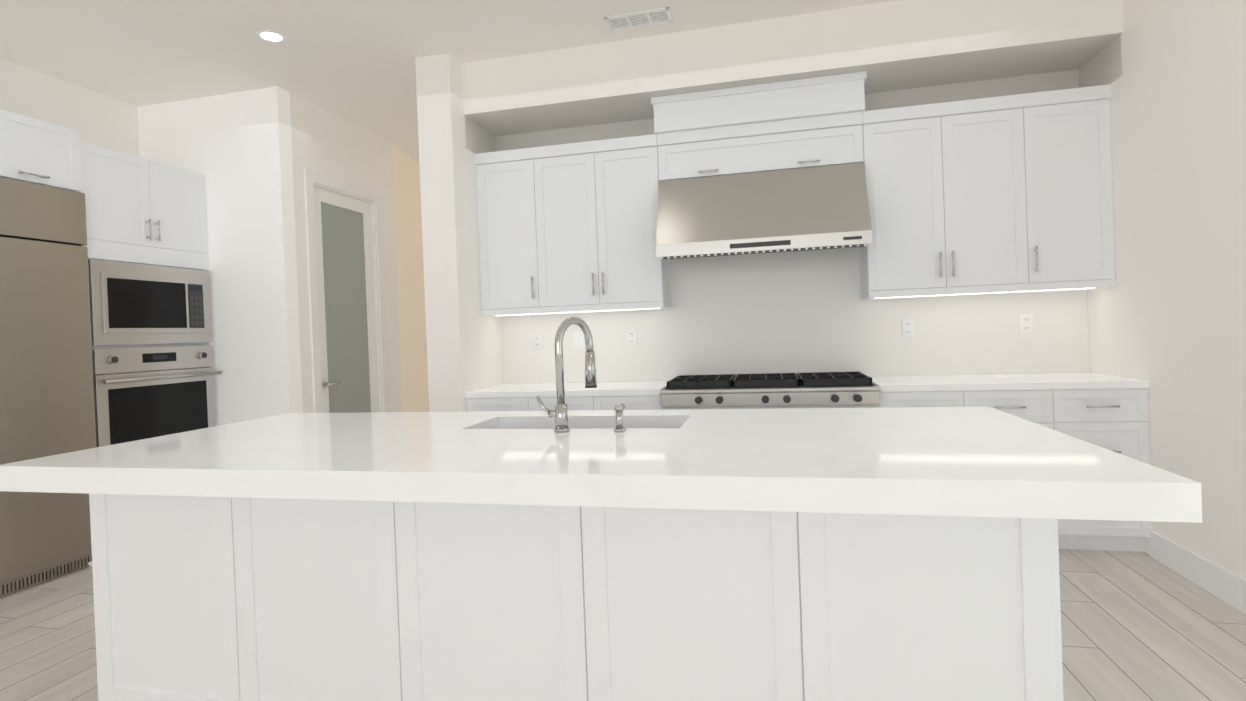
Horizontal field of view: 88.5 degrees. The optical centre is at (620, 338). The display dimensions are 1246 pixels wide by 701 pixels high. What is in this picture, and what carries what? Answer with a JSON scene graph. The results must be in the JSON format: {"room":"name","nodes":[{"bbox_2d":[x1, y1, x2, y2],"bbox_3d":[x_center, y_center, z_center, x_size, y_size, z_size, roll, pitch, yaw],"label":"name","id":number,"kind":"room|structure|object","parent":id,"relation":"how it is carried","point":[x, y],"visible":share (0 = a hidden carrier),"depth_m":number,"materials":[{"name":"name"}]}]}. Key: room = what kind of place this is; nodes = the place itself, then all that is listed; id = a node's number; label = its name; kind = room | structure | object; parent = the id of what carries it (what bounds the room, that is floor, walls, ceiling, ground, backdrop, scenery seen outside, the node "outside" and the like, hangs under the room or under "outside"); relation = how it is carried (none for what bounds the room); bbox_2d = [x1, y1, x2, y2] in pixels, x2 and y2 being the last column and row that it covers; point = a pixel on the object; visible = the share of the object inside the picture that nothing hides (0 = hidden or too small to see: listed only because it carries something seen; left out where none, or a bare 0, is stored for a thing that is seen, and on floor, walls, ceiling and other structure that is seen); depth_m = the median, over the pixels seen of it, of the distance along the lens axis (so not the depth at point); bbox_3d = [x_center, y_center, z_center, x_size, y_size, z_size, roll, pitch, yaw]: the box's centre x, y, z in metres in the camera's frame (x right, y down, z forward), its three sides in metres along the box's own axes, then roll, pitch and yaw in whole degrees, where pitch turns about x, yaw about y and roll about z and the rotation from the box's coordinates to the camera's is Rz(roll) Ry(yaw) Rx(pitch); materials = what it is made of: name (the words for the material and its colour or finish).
{"room":"kitchen","nodes":[
{"label":"kitchen","id":0,"kind":"room"},
{"bbox_2d":[0,59,139,156],"bbox_3d":[-4.568,-0.123,0.917,0.150,3.100,10.880,-2,0,13],"label":"wall","id":1,"kind":"structure","parent":0,"point":[101,120],"depth_m":4.35,"materials":[{"name":"white paint"}]},
{"bbox_2d":[0,108,81,191],"bbox_3d":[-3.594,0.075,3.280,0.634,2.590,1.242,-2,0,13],"label":"upper cabinet","id":2,"kind":"object","parent":1,"relation":"attached to","point":[38,151],"visible":0.98,"depth_m":3.60,"materials":[{"name":"white wood"}]},
{"bbox_2d":[136,89,271,425],"bbox_3d":[-3.029,-0.213,4.757,1.080,3.100,0.120,-2,0,13],"label":"wall","id":3,"kind":"structure","parent":0,"point":[218,137],"depth_m":4.64,"materials":[{"name":"white paint"}]},
{"bbox_2d":[260,86,471,415],"bbox_3d":[-2.265,-0.257,6.524,0.685,3.100,3.910,-2,0,13],"label":"wall","id":4,"kind":"structure","parent":0,"point":[423,201],"depth_m":4.64,"materials":[{"name":"white paint"}]},
{"bbox_2d":[314,186,378,412],"bbox_3d":[-2.219,0.059,5.244,0.096,2.470,0.754,-2,0,13],"label":"pantry door","id":5,"kind":"structure","parent":4,"relation":"in","point":[346,293],"depth_m":5.25,"materials":[{"name":"white glass"}]},
{"bbox_2d":[304,168,389,412],"bbox_3d":[-2.255,0.013,5.252,0.136,2.580,0.958,-2,0,13],"label":"door frame","id":6,"kind":"structure","parent":4,"relation":"attached to","point":[312,178],"depth_m":5.20,"materials":[{"name":"white wood"}]},
{"bbox_2d":[0,0,896,162],"bbox_3d":[-1.456,-1.847,1.522,7.530,0.100,13.530,-2,0,13],"label":"ceiling","id":7,"kind":"structure","parent":0,"point":[352,61],"depth_m":3.86,"materials":[{"name":"white paint"}]},
{"bbox_2d":[255,29,286,42],"bbox_3d":[-2.070,-1.789,3.787,0.164,0.006,0.164,-2,0,13],"label":"recessed light","id":8,"kind":"object","parent":7,"relation":"in","point":[270,36],"visible":1,"depth_m":3.78,"materials":[{"name":"white plastic"}]},
{"bbox_2d":[604,7,672,30],"bbox_3d":[0.108,-1.870,3.749,0.380,0.007,0.165,-2,0,13],"label":"ceiling vent","id":9,"kind":"object","parent":7,"relation":"in","point":[639,19],"visible":1,"depth_m":3.74,"materials":[{"name":"white metal"}]},
{"bbox_2d":[0,549,1245,700],"bbox_3d":[-1.336,1.330,1.548,7.530,0.060,13.530,-2,0,13],"label":"floor","id":10,"kind":"structure","parent":0,"point":[1139,626],"depth_m":2.60,"materials":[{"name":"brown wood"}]},
{"bbox_2d":[0,177,95,597],"bbox_3d":[-3.551,0.263,3.285,0.682,2.212,1.212,-2,0,13],"label":"refrigerator","id":11,"kind":"object","parent":10,"relation":"on","point":[47,407],"visible":0.94,"depth_m":3.55,"materials":[{"name":"grey"}]},
{"bbox_2d":[79,141,210,375],"bbox_3d":[-3.357,0.085,4.318,0.622,2.535,0.882,-2,0,13],"label":"tall cabinet","id":12,"kind":"object","parent":10,"relation":"on","point":[141,210],"visible":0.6,"depth_m":4.19,"materials":[{"name":"white wood"}]},
{"bbox_2d":[88,259,211,345],"bbox_3d":[-3.090,-0.222,4.250,0.054,0.520,0.838,-2,0,13],"label":"microwave","id":13,"kind":"object","parent":12,"relation":"in","point":[134,304],"visible":0.94,"depth_m":4.17,"materials":[{"name":"silver metal"}]},
{"bbox_2d":[92,345,221,447],"bbox_3d":[-3.036,0.436,4.249,0.113,0.760,0.838,-2,0,13],"label":"wall oven","id":14,"kind":"object","parent":12,"relation":"in","point":[139,404],"visible":0.88,"depth_m":4.18,"materials":[{"name":"grey metal"}]},
{"bbox_2d":[466,396,605,411],"bbox_3d":[-0.471,0.807,4.366,0.921,0.876,0.628,-2,0,13],"label":"base cabinet","id":15,"kind":"object","parent":10,"relation":"on","point":[574,403],"depth_m":4.06,"materials":[{"name":"white wood"}]},
{"bbox_2d":[465,372,1148,397],"bbox_3d":[0.923,0.298,4.026,3.826,0.038,0.638,-2,0,13],"label":"countertop","id":16,"kind":"structure","parent":15,"relation":"on","point":[1041,381],"depth_m":3.77,"materials":[{"name":"white stone"}]},
{"bbox_2d":[89,495,1062,700],"bbox_3d":[-0.232,0.835,2.323,2.820,0.835,1.169,-2,0,13],"label":"kitchen island","id":17,"kind":"object","parent":10,"relation":"on","point":[902,553],"depth_m":1.72,"materials":[{"name":"white wood"}]},
{"bbox_2d":[0,427,1201,522],"bbox_3d":[-0.325,0.383,2.019,3.250,0.081,0.740,-2,0,13],"label":"island countertop","id":18,"kind":"structure","parent":17,"relation":"on","point":[914,472],"depth_m":1.71,"materials":[{"name":"white stone"}]},
{"bbox_2d":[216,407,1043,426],"bbox_3d":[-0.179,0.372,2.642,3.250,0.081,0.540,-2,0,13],"label":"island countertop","id":19,"kind":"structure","parent":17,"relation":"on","point":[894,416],"depth_m":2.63,"materials":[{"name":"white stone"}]},
{"bbox_2d":[536,317,596,431],"bbox_3d":[-0.201,0.127,2.382,0.181,0.412,0.218,-2,0,13],"label":"faucet","id":20,"kind":"object","parent":19,"relation":"on","point":[559,413],"visible":1,"depth_m":2.30,"materials":[{"name":"silver metal"}]},
{"bbox_2d":[613,403,625,431],"bbox_3d":[0.002,0.280,2.288,0.044,0.092,0.099,-2,0,13],"label":"soap dispenser","id":21,"kind":"object","parent":19,"relation":"on","point":[618,409],"visible":1,"depth_m":2.25,"materials":[{"name":"silver metal"}]},
{"bbox_2d":[606,395,665,409],"bbox_3d":[0.098,0.786,4.232,0.490,0.876,0.628,-2,0,13],"label":"base cabinet","id":22,"kind":"object","parent":10,"relation":"on","point":[644,402],"depth_m":3.91,"materials":[{"name":"white wood"}]},
{"bbox_2d":[666,405,877,409],"bbox_3d":[0.938,0.794,4.036,1.354,0.801,0.628,-2,0,13],"label":"base cabinet","id":23,"kind":"object","parent":10,"relation":"on","point":[867,406],"depth_m":3.72,"materials":[{"name":"white wood"}]},
{"bbox_2d":[660,371,879,407],"bbox_3d":[0.907,0.315,3.977,1.230,0.150,0.706,-2,0,13],"label":"range","id":24,"kind":"object","parent":23,"relation":"on","point":[858,388],"visible":1,"depth_m":3.71,"materials":[{"name":"silver metal"}]},
{"bbox_2d":[878,389,1061,548],"bbox_3d":[1.959,0.719,3.797,0.867,0.876,0.628,-2,0,13],"label":"base cabinet","id":25,"kind":"object","parent":10,"relation":"on","point":[1040,407],"depth_m":3.45,"materials":[{"name":"white wood"}]},
{"bbox_2d":[1058,388,1151,551],"bbox_3d":[2.563,0.698,3.655,0.494,0.876,0.628,-2,0,13],"label":"base cabinet","id":26,"kind":"object","parent":10,"relation":"on","point":[1114,420],"depth_m":3.34,"materials":[{"name":"white wood"}]},
{"bbox_2d":[456,0,1131,390],"bbox_3d":[0.917,-0.358,4.166,3.800,3.100,0.650,-2,0,13],"label":"wall","id":27,"kind":"structure","parent":0,"point":[911,52],"depth_m":3.88,"materials":[{"name":"white paint"}]},
{"bbox_2d":[474,146,549,315],"bbox_3d":[-0.710,-0.728,4.539,0.485,1.115,0.348,-2,0,13],"label":"upper cabinet","id":28,"kind":"object","parent":27,"relation":"attached to","point":[511,191],"depth_m":4.37,"materials":[{"name":"white wood"}]},
{"bbox_2d":[542,134,670,313],"bbox_3d":[-0.147,-0.748,4.407,0.911,1.115,0.348,-2,0,13],"label":"upper cabinet","id":29,"kind":"object","parent":27,"relation":"attached to","point":[568,228],"depth_m":4.22,"materials":[{"name":"white wood"}]},
{"bbox_2d":[651,71,866,134],"bbox_3d":[0.876,-1.454,4.136,1.274,0.221,0.388,-2,0,13],"label":"upper cabinet","id":30,"kind":"object","parent":27,"relation":"attached to","point":[823,97],"depth_m":3.94,"materials":[{"name":"white wood"}]},
{"bbox_2d":[657,115,862,180],"bbox_3d":[0.891,-1.192,4.157,1.250,0.300,0.348,-2,0,13],"label":"upper cabinet","id":31,"kind":"object","parent":27,"relation":"attached to","point":[804,123],"depth_m":3.98,"materials":[{"name":"white wood"}]},
{"bbox_2d":[656,162,871,259],"bbox_3d":[0.877,-0.773,4.034,1.242,0.529,0.583,-2,0,13],"label":"range hood","id":32,"kind":"object","parent":31,"relation":"attached to","point":[810,208],"visible":1,"depth_m":3.84,"materials":[{"name":"silver metal"}]},
{"bbox_2d":[501,244,1088,383],"bbox_3d":[0.969,-0.384,4.326,3.826,1.313,0.010,-2,0,13],"label":"backsplash panel","id":33,"kind":"object","parent":27,"relation":"attached to","point":[808,311],"visible":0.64,"depth_m":4.27,"materials":[{"name":"white"}]},
{"bbox_2d":[532,333,541,348],"bbox_3d":[-0.611,0.021,4.691,0.075,0.115,0.007,-2,0,13],"label":"outlet","id":34,"kind":"object","parent":33,"relation":"attached to","point":[536,337],"depth_m":4.69,"materials":[{"name":"white plastic"}]},
{"bbox_2d":[574,332,583,347],"bbox_3d":[-0.300,0.010,4.617,0.075,0.115,0.010,-2,0,13],"label":"outlet","id":35,"kind":"object","parent":33,"relation":"attached to","point":[578,336],"depth_m":4.62,"materials":[{"name":"white plastic"}]},
{"bbox_2d":[626,329,636,345],"bbox_3d":[0.080,-0.004,4.529,0.075,0.115,0.007,-2,0,13],"label":"outlet","id":36,"kind":"object","parent":33,"relation":"attached to","point":[631,334],"depth_m":4.53,"materials":[{"name":"white plastic"}]},
{"bbox_2d":[901,319,914,336],"bbox_3d":[1.851,-0.067,4.114,0.075,0.115,0.007,-2,0,13],"label":"outlet","id":37,"kind":"object","parent":33,"relation":"attached to","point":[907,324],"depth_m":4.11,"materials":[{"name":"white plastic"}]},
{"bbox_2d":[1019,314,1032,332],"bbox_3d":[2.512,-0.091,3.959,0.075,0.115,0.007,-2,0,13],"label":"outlet","id":38,"kind":"object","parent":33,"relation":"attached to","point":[1025,323],"depth_m":3.96,"materials":[{"name":"white plastic"}]},
{"bbox_2d":[859,92,1046,299],"bbox_3d":[1.965,-0.823,3.912,0.924,1.115,0.348,-2,0,13],"label":"upper cabinet","id":39,"kind":"object","parent":27,"relation":"attached to","point":[1004,194],"depth_m":3.74,"materials":[{"name":"white wood"}]},
{"bbox_2d":[1039,84,1115,290],"bbox_3d":[2.538,-0.844,3.778,0.492,1.115,0.348,-2,0,13],"label":"upper cabinet","id":40,"kind":"object","parent":27,"relation":"attached to","point":[1075,157],"depth_m":3.60,"materials":[{"name":"white wood"}]},
{"bbox_2d":[1120,0,1245,579],"bbox_3d":[1.797,-0.348,-0.933,0.184,3.100,10.180,-2,0,13],"label":"wall","id":41,"kind":"structure","parent":0,"point":[1166,316],"depth_m":2.92,"materials":[{"name":"white paint"}]},
{"bbox_2d":[1149,531,1245,614],"bbox_3d":[2.581,1.074,2.614,0.014,0.140,1.436,-2,0,13],"label":"baseboard","id":42,"kind":"structure","parent":41,"relation":"attached to","point":[1224,585],"depth_m":2.90,"materials":[{"name":"white wood"}]}
]}

